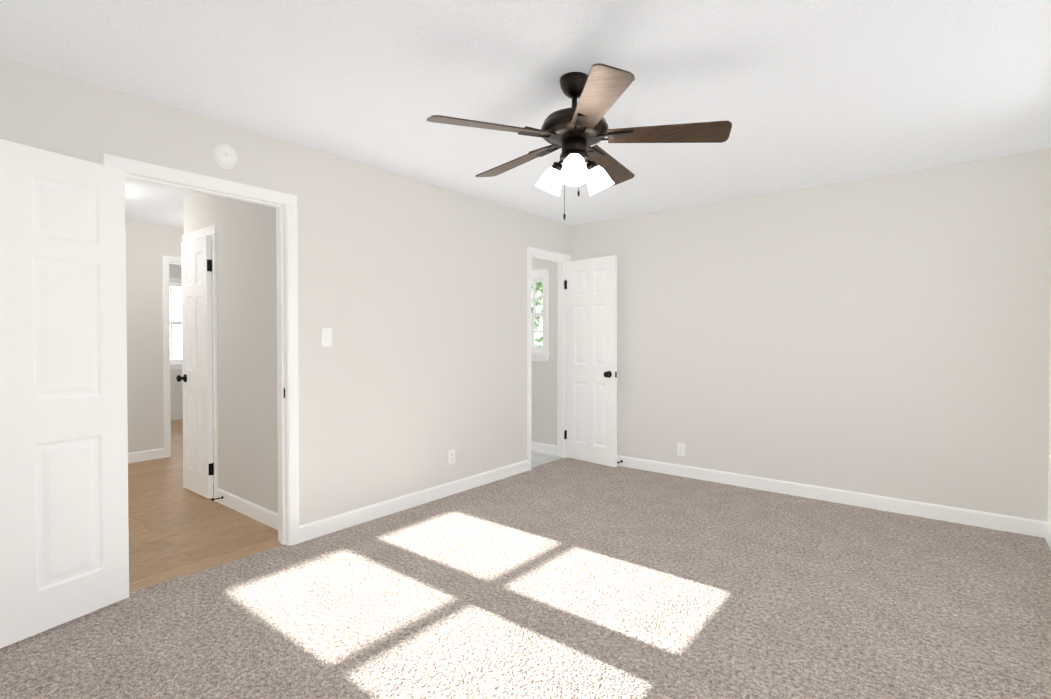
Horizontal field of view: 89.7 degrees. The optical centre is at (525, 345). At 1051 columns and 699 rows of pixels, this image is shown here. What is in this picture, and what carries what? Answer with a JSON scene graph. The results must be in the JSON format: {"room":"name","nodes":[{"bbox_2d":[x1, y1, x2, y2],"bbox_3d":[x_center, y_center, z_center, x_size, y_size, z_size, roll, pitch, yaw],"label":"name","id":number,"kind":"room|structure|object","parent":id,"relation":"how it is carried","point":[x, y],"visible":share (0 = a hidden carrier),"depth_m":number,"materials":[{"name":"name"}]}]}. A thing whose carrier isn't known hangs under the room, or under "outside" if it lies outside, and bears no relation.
{"room":"empty bedroom","nodes":[
{"label":"empty bedroom","id":0,"kind":"room"},
{"bbox_2d":[126,220,183,452],"bbox_3d":[-3.851,-0.038,5.503,0.120,2.420,2.640,1,1,39],"label":"wall","id":1,"kind":"structure","parent":0,"point":[149,246],"depth_m":5.38,"materials":[{"name":"white paint"}]},
{"bbox_2d":[128,448,164,462],"bbox_3d":[-4.186,1.128,4.991,0.014,0.100,1.338,1,1,39],"label":"baseboard","id":2,"kind":"structure","parent":1,"relation":"attached to","point":[138,456],"depth_m":5.38,"materials":[{"name":"white wood"}]},
{"bbox_2d":[169,264,182,419],"bbox_3d":[-5.943,-0.063,7.354,0.100,2.420,5.360,1,1,39],"label":"wall","id":3,"kind":"structure","parent":0,"point":[176,395],"depth_m":8.05,"materials":[{"name":"white paint"}]},
{"bbox_2d":[169,278,181,369],"bbox_3d":[-5.370,-0.325,8.031,0.145,1.390,1.556,1,1,39],"label":"room window","id":4,"kind":"structure","parent":3,"relation":"in","point":[177,363],"depth_m":8.05,"materials":[{"name":"white wood"}]},
{"bbox_2d":[128,419,282,592],"bbox_3d":[-4.023,1.204,4.915,6.165,0.050,3.920,1,1,39],"label":"floor","id":5,"kind":"structure","parent":0,"point":[177,529],"depth_m":3.46,"materials":[{"name":"brown wood"}]},
{"bbox_2d":[211,241,213,483],"bbox_3d":[-2.304,-0.032,5.035,0.100,2.420,1.440,1,1,39],"label":"door frame","id":6,"kind":"structure","parent":0,"point":[212,362],"depth_m":4.50,"materials":[{"name":"white paint"}]},
{"bbox_2d":[183,192,277,512],"bbox_3d":[-2.125,-0.017,3.906,1.790,2.420,0.100,1,1,39],"label":"wall","id":7,"kind":"structure","parent":0,"point":[246,267],"depth_m":3.72,"materials":[{"name":"white paint"}]},
{"bbox_2d":[169,234,211,420],"bbox_3d":[-2.860,0.146,5.143,2.120,2.060,1.110,1,1,39],"label":"door frame","id":8,"kind":"structure","parent":7,"relation":"attached to","point":[169,308],"depth_m":5.56,"materials":[{"name":"white wood"}]},
{"bbox_2d":[176,235,213,498],"bbox_3d":[-2.608,0.165,4.194,0.514,2.012,0.161,1,1,39],"label":"closet door","id":9,"kind":"structure","parent":7,"relation":"in","point":[196,377],"depth_m":4.15,"materials":[{"name":"white wood"}]},
{"bbox_2d":[0,55,569,525],"bbox_3d":[-1.185,-0.013,3.552,0.120,2.420,5.360,1,1,39],"label":"wall","id":10,"kind":"structure","parent":0,"point":[412,293],"depth_m":3.63,"materials":[{"name":"white paint"}]},
{"bbox_2d":[0,139,128,647],"bbox_3d":[-2.066,0.192,2.139,0.161,2.012,0.814,0,1,26],"label":"hall door","id":11,"kind":"structure","parent":10,"relation":"in","point":[64,541],"depth_m":2.26,"materials":[{"name":"white wood"}]},
{"bbox_2d":[211,143,237,168],"bbox_3d":[-1.623,-1.029,2.865,0.038,0.132,0.132,1,1,39],"label":"smoke detector","id":12,"kind":"object","parent":10,"relation":"attached to","point":[224,156],"visible":1,"depth_m":2.85,"materials":[{"name":"white plastic"}]},
{"bbox_2d":[321,328,331,346],"bbox_3d":[-1.260,-0.050,3.355,0.009,0.116,0.072,1,1,39],"label":"light switch","id":13,"kind":"object","parent":10,"relation":"attached to","point":[326,335],"visible":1,"depth_m":3.35,"materials":[{"name":"white plastic"}]},
{"bbox_2d":[299,460,527,542],"bbox_3d":[-0.680,1.140,4.092,0.014,0.100,2.246,1,1,39],"label":"baseboard","id":14,"kind":"structure","parent":10,"relation":"attached to","point":[338,522],"depth_m":3.81,"materials":[{"name":"white wood"}]},
{"bbox_2d":[448,449,454,464],"bbox_3d":[-0.587,0.889,4.212,0.006,0.116,0.072,1,1,39],"label":"outlet","id":15,"kind":"object","parent":10,"relation":"attached to","point":[451,456],"visible":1,"depth_m":4.21,"materials":[{"name":"white plastic"}]},
{"bbox_2d":[0,457,1050,698],"bbox_3d":[0.293,1.238,2.388,3.735,0.050,5.360,1,1,39],"label":"floor carpet","id":16,"kind":"object","parent":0,"point":[564,577],"visible":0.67,"depth_m":2.42,"materials":[{"name":"grey carpet"}]},
{"bbox_2d":[0,0,1050,227],"bbox_3d":[-2.115,-1.282,4.278,9.900,0.100,5.360,1,1,39],"label":"ceiling","id":17,"kind":"structure","parent":0,"point":[798,94],"depth_m":2.38,"materials":[{"name":"paint"}]},
{"bbox_2d":[427,63,731,219],"bbox_3d":[0.219,-0.885,2.438,1.286,0.645,1.286,1,1,39],"label":"ceiling fan","id":18,"kind":"object","parent":17,"relation":"hanging from","point":[575,132],"visible":1,"depth_m":2.32,"materials":[{"name":"brown wood"}]},
{"bbox_2d":[532,451,562,466],"bbox_3d":[-2.350,1.177,7.008,6.165,0.050,1.440,1,1,39],"label":"floor","id":19,"kind":"structure","parent":0,"point":[538,458],"depth_m":5.47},
{"bbox_2d":[532,148,1050,521],"bbox_3d":[-0.526,-0.050,6.379,9.780,2.420,0.120,1,1,39],"label":"wall","id":20,"kind":"structure","parent":0,"point":[887,335],"depth_m":3.95,"materials":[{"name":"white paint"}]},
{"bbox_2d":[532,269,549,360],"bbox_3d":[-0.017,-0.327,5.940,0.776,0.990,0.165,1,1,39],"label":"bathroom window","id":21,"kind":"structure","parent":20,"relation":"in","point":[540,353],"depth_m":5.71,"materials":[{"name":"white wood"}]},
{"bbox_2d":[532,442,556,454],"bbox_3d":[-0.256,1.114,6.093,1.580,0.100,0.014,1,1,39],"label":"baseboard","id":22,"kind":"structure","parent":20,"relation":"attached to","point":[544,448],"depth_m":5.70,"materials":[{"name":"white wood"}]},
{"bbox_2d":[567,255,616,466],"bbox_3d":[0.646,0.151,5.238,0.161,2.012,0.614,-1,1,-44],"label":"bathroom door","id":23,"kind":"structure","parent":20,"relation":"in","point":[592,360],"depth_m":5.20,"materials":[{"name":"white wood"}]},
{"bbox_2d":[677,443,684,455],"bbox_3d":[1.403,0.941,4.770,0.072,0.116,0.006,1,1,39],"label":"outlet","id":24,"kind":"object","parent":20,"relation":"attached to","point":[680,449],"visible":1,"depth_m":4.77,"materials":[{"name":"white plastic"}]},
{"bbox_2d":[617,455,1038,536],"bbox_3d":[1.838,1.136,4.420,3.540,0.100,0.014,1,1,39],"label":"baseboard","id":25,"kind":"structure","parent":20,"relation":"attached to","point":[1018,525],"depth_m":3.94,"materials":[{"name":"white wood"}]},
{"bbox_2d":[1048,315,1050,526],"bbox_3d":[1.705,0.018,1.243,0.120,2.420,5.360,1,1,39],"label":"wall","id":26,"kind":"structure","parent":0,"point":[1049,494],"depth_m":3.26,"materials":[{"name":"white paint"}]},
{"bbox_2d":[1039,521,1050,549],"bbox_3d":[1.653,1.177,1.300,0.014,0.100,5.120,1,1,39],"label":"baseboard","id":27,"kind":"structure","parent":26,"relation":"attached to","point":[1044,527],"depth_m":3.27,"materials":[{"name":"white wood"}]},
{"label":"outside","id":28,"kind":"structure","parent":0,"visible":0},
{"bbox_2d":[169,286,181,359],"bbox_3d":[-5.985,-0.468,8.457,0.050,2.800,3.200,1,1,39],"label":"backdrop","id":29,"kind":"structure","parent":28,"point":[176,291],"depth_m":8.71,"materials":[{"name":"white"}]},
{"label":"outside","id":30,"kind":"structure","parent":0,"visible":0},
{"bbox_2d":[532,282,542,346],"bbox_3d":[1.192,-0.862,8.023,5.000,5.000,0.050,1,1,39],"label":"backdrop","id":31,"kind":"structure","parent":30,"point":[539,320],"depth_m":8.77,"materials":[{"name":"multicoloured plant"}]}
]}

